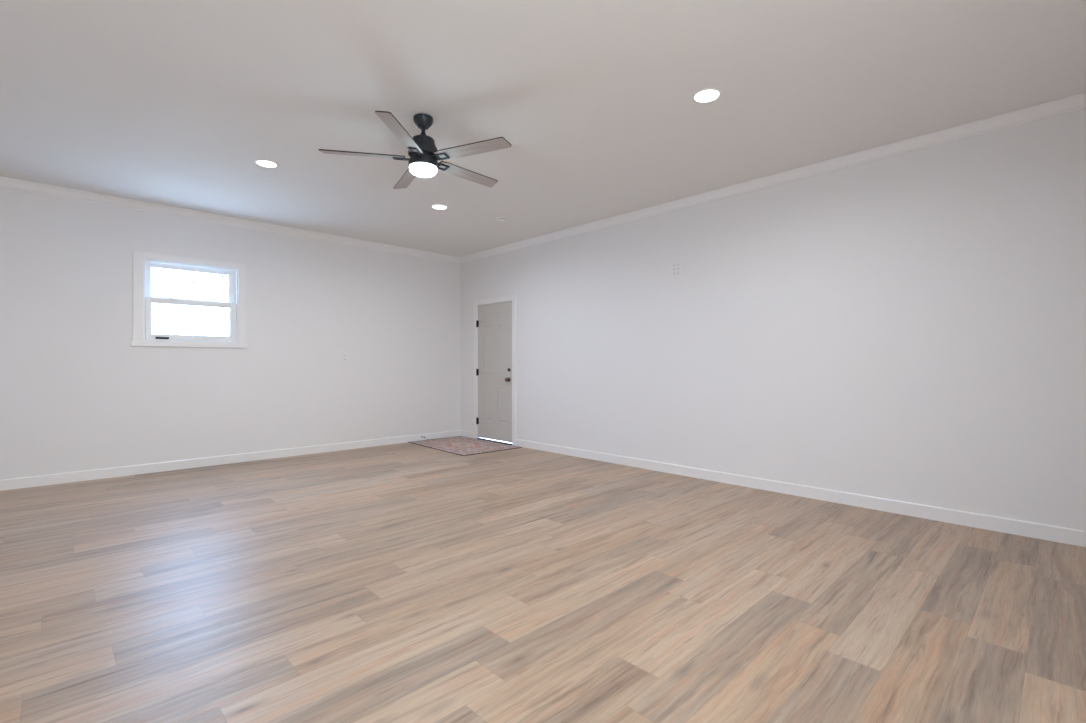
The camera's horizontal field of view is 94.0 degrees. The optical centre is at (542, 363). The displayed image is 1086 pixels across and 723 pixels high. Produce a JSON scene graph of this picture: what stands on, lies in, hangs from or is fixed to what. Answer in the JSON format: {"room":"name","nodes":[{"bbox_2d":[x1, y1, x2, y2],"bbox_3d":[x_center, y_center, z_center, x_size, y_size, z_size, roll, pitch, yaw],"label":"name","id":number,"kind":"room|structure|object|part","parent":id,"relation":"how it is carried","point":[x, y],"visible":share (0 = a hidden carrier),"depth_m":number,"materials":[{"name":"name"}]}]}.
{"room":"empty living room","nodes":[
{"label":"empty living room","id":0,"kind":"room"},
{"bbox_2d":[0,187,460,479],"bbox_3d":[-3.833,-0.273,5.856,7.120,2.872,0.150,0,0,-44],"label":"wall","id":1,"kind":"structure","parent":0,"point":[75,394],"depth_m":5.75,"materials":[{"name":"white paint"}]},
{"bbox_2d":[130,251,247,347],"bbox_3d":[-3.957,-0.685,5.701,1.084,0.993,0.140,0,0,-44],"label":"window","id":2,"kind":"structure","parent":1,"relation":"in","point":[143,262],"depth_m":5.62,"materials":[{"name":"white paint"}]},
{"bbox_3d":[-3.916,-0.216,5.659,1.084,0.054,0.021,0,0,-44],"label":"sill","id":3,"kind":"part","parent":2,"relation":"part of","materials":[{"name":"white paint"}]},
{"bbox_3d":[-3.955,-0.881,5.708,0.846,0.428,0.030,0,0,-44],"label":"sash","id":4,"kind":"part","parent":2,"relation":"part of","materials":[{"name":"white plastic"}]},
{"bbox_3d":[-3.930,-0.491,5.683,0.846,0.447,0.032,0,0,-44],"label":"sash","id":5,"kind":"part","parent":2,"relation":"part of","materials":[{"name":"white plastic"}]},
{"bbox_2d":[0,430,460,490],"bbox_3d":[-3.776,1.113,5.796,6.820,0.100,0.014,0,0,-44],"label":"baseboard","id":6,"kind":"structure","parent":1,"relation":"attached to","point":[51,479],"depth_m":5.69,"materials":[{"name":"white paint"}]},
{"bbox_2d":[0,176,460,262],"bbox_3d":[-3.761,-1.666,5.781,6.820,0.084,0.058,0,0,-44],"label":"crown molding","id":7,"kind":"structure","parent":1,"relation":"attached to","point":[5,182],"depth_m":5.68,"materials":[{"name":"white paint"}]},
{"bbox_2d":[342,353,346,361],"bbox_3d":[-2.686,-0.091,6.852,0.078,0.120,0.009,0,0,-44],"label":"wall outlet","id":8,"kind":"object","parent":1,"relation":"attached to","point":[344,355],"visible":1,"depth_m":6.85,"materials":[{"name":"white plastic"}]},
{"bbox_2d":[0,442,1085,722],"bbox_3d":[-1.020,1.163,2.942,6.820,0.001,7.950,0,0,-44],"label":"floor","id":9,"kind":"structure","parent":0,"point":[407,582],"depth_m":2.45,"materials":[{"name":"wood"}]},
{"bbox_2d":[409,436,521,455],"bbox_3d":[-1.148,1.159,7.266,0.960,0.007,1.500,0,0,-42],"label":"area rug","id":10,"kind":"object","parent":9,"relation":"on","point":[459,445],"visible":1,"depth_m":7.19,"materials":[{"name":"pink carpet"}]},
{"bbox_2d":[0,0,1085,256],"bbox_3d":[-1.020,-1.784,2.942,7.120,0.150,8.250,0,0,-44],"label":"ceiling","id":11,"kind":"structure","parent":0,"point":[174,103],"depth_m":3.23,"materials":[{"name":"white paint"}]},
{"bbox_2d":[255,159,278,167],"bbox_3d":[-2.353,-1.705,4.311,0.180,0.006,0.180,0,0,-44],"label":"recessed light","id":12,"kind":"object","parent":11,"relation":"in","point":[261,162],"visible":1,"depth_m":4.30,"materials":[{"name":"white plastic"}]},
{"bbox_2d":[318,111,511,188],"bbox_3d":[-0.812,-1.508,3.548,1.256,0.401,1.288,0,0,-44],"label":"ceiling fan","id":13,"kind":"object","parent":11,"relation":"hanging from","point":[424,155],"visible":1,"depth_m":3.43,"materials":[{"name":"grey wood"}]},
{"bbox_3d":[-1.218,-1.420,3.429,0.552,0.009,0.107,0,12,-12],"label":"blade","id":14,"kind":"part","parent":13,"relation":"part of","materials":[{"name":"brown wood"}]},
{"bbox_3d":[-0.874,-1.420,3.115,0.107,0.009,0.552,12,1,6],"label":"blade","id":15,"kind":"part","parent":13,"relation":"part of","materials":[{"name":"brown wood"}]},
{"bbox_3d":[-0.959,-1.411,3.484,0.142,0.009,0.060,0,12,-11],"label":"blade arm","id":16,"kind":"part","parent":13,"relation":"part of","materials":[{"name":"grey metal"}]},
{"bbox_3d":[-1.025,-1.420,3.852,0.107,0.009,0.552,-14,7,-29],"label":"blade","id":17,"kind":"part","parent":13,"relation":"part of","materials":[{"name":"brown wood"}]},
{"bbox_3d":[-0.847,-1.411,3.378,0.060,0.009,0.142,12,1,6],"label":"blade arm","id":18,"kind":"part","parent":13,"relation":"part of","materials":[{"name":"grey metal"}]},
{"bbox_3d":[-0.712,-1.411,3.452,0.142,0.009,0.060,0,-12,25],"label":"blade arm","id":19,"kind":"part","parent":13,"relation":"part of","materials":[{"name":"grey metal"}]},
{"bbox_3d":[-0.740,-1.411,3.603,0.060,0.009,0.142,-16,-11,41],"label":"blade arm","id":20,"kind":"part","parent":13,"relation":"part of","materials":[{"name":"grey metal"}]},
{"bbox_3d":[-0.563,-1.420,3.800,0.107,0.009,0.552,-16,-11,41],"label":"blade","id":21,"kind":"part","parent":13,"relation":"part of","materials":[{"name":"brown wood"}]},
{"bbox_3d":[-0.469,-1.420,3.344,0.552,0.009,0.107,0,-12,25],"label":"blade","id":22,"kind":"part","parent":13,"relation":"part of","materials":[{"name":"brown wood"}]},
{"bbox_2d":[431,204,447,209],"bbox_3d":[-1.124,-1.705,5.497,0.180,0.006,0.180,0,0,-44],"label":"recessed light","id":23,"kind":"object","parent":11,"relation":"in","point":[435,206],"visible":1,"depth_m":5.47,"materials":[{"name":"white"}]},
{"bbox_2d":[496,217,507,222],"bbox_3d":[-0.480,-1.685,5.931,0.136,0.046,0.136,0,0,-44],"label":"smoke detector","id":24,"kind":"object","parent":11,"relation":"attached to","point":[499,219],"visible":1,"depth_m":5.89,"materials":[{"name":"white plastic"}]},
{"bbox_2d":[692,88,721,102],"bbox_3d":[1.041,-1.705,3.219,0.180,0.006,0.180,0,0,-44],"label":"recessed light","id":25,"kind":"object","parent":11,"relation":"in","point":[706,95],"visible":1,"depth_m":3.21,"materials":[{"name":"white plastic"}]},
{"bbox_2d":[461,109,1085,530],"bbox_3d":[1.539,-0.273,5.309,0.150,2.872,8.100,0,0,-44],"label":"wall","id":26,"kind":"structure","parent":0,"point":[910,327],"depth_m":4.19,"materials":[{"name":"white paint"}]},
{"bbox_2d":[474,294,515,445],"bbox_3d":[-0.682,0.093,7.586,0.242,2.160,1.002,0,0,-44],"label":"door","id":27,"kind":"structure","parent":26,"relation":"in","point":[494,318],"depth_m":7.55,"materials":[{"name":"white paint"}]},
{"bbox_2d":[673,261,684,275],"bbox_3d":[1.424,-0.999,5.311,0.011,0.136,0.142,0,0,-44],"label":"outlet plate","id":28,"kind":"object","parent":26,"relation":"attached to","point":[678,268],"visible":1,"depth_m":5.30,"materials":[{"name":"white plastic"}]},
{"bbox_2d":[460,92,1085,262],"bbox_3d":[1.412,-1.666,5.291,0.058,0.084,7.950,0,0,-44],"label":"crown molding","id":29,"kind":"structure","parent":26,"relation":"attached to","point":[1077,102],"depth_m":4.21,"materials":[{"name":"white paint"}]},
{"bbox_2d":[461,430,1085,546],"bbox_3d":[1.428,1.113,5.306,0.014,0.100,7.950,0,0,-44],"label":"baseboard","id":30,"kind":"structure","parent":26,"relation":"attached to","point":[993,523],"depth_m":4.15,"materials":[{"name":"white paint"}]},
{"label":"outside","id":31,"kind":"structure","parent":0,"visible":0},
{"bbox_3d":[-6.885,1.248,10.728,55.000,0.110,65.000,0,0,-44],"label":"ground","id":32,"kind":"structure","parent":31,"visible":0},
{"bbox_2d":[178,272,227,299],"bbox_3d":[-12.270,-2.613,23.999,6.807,7.628,6.605,0,0,6],"label":"tree","id":33,"kind":"object","parent":32,"relation":"on","point":[222,276],"visible":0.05,"depth_m":22.12,"materials":[{"name":"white plant"}]}
]}

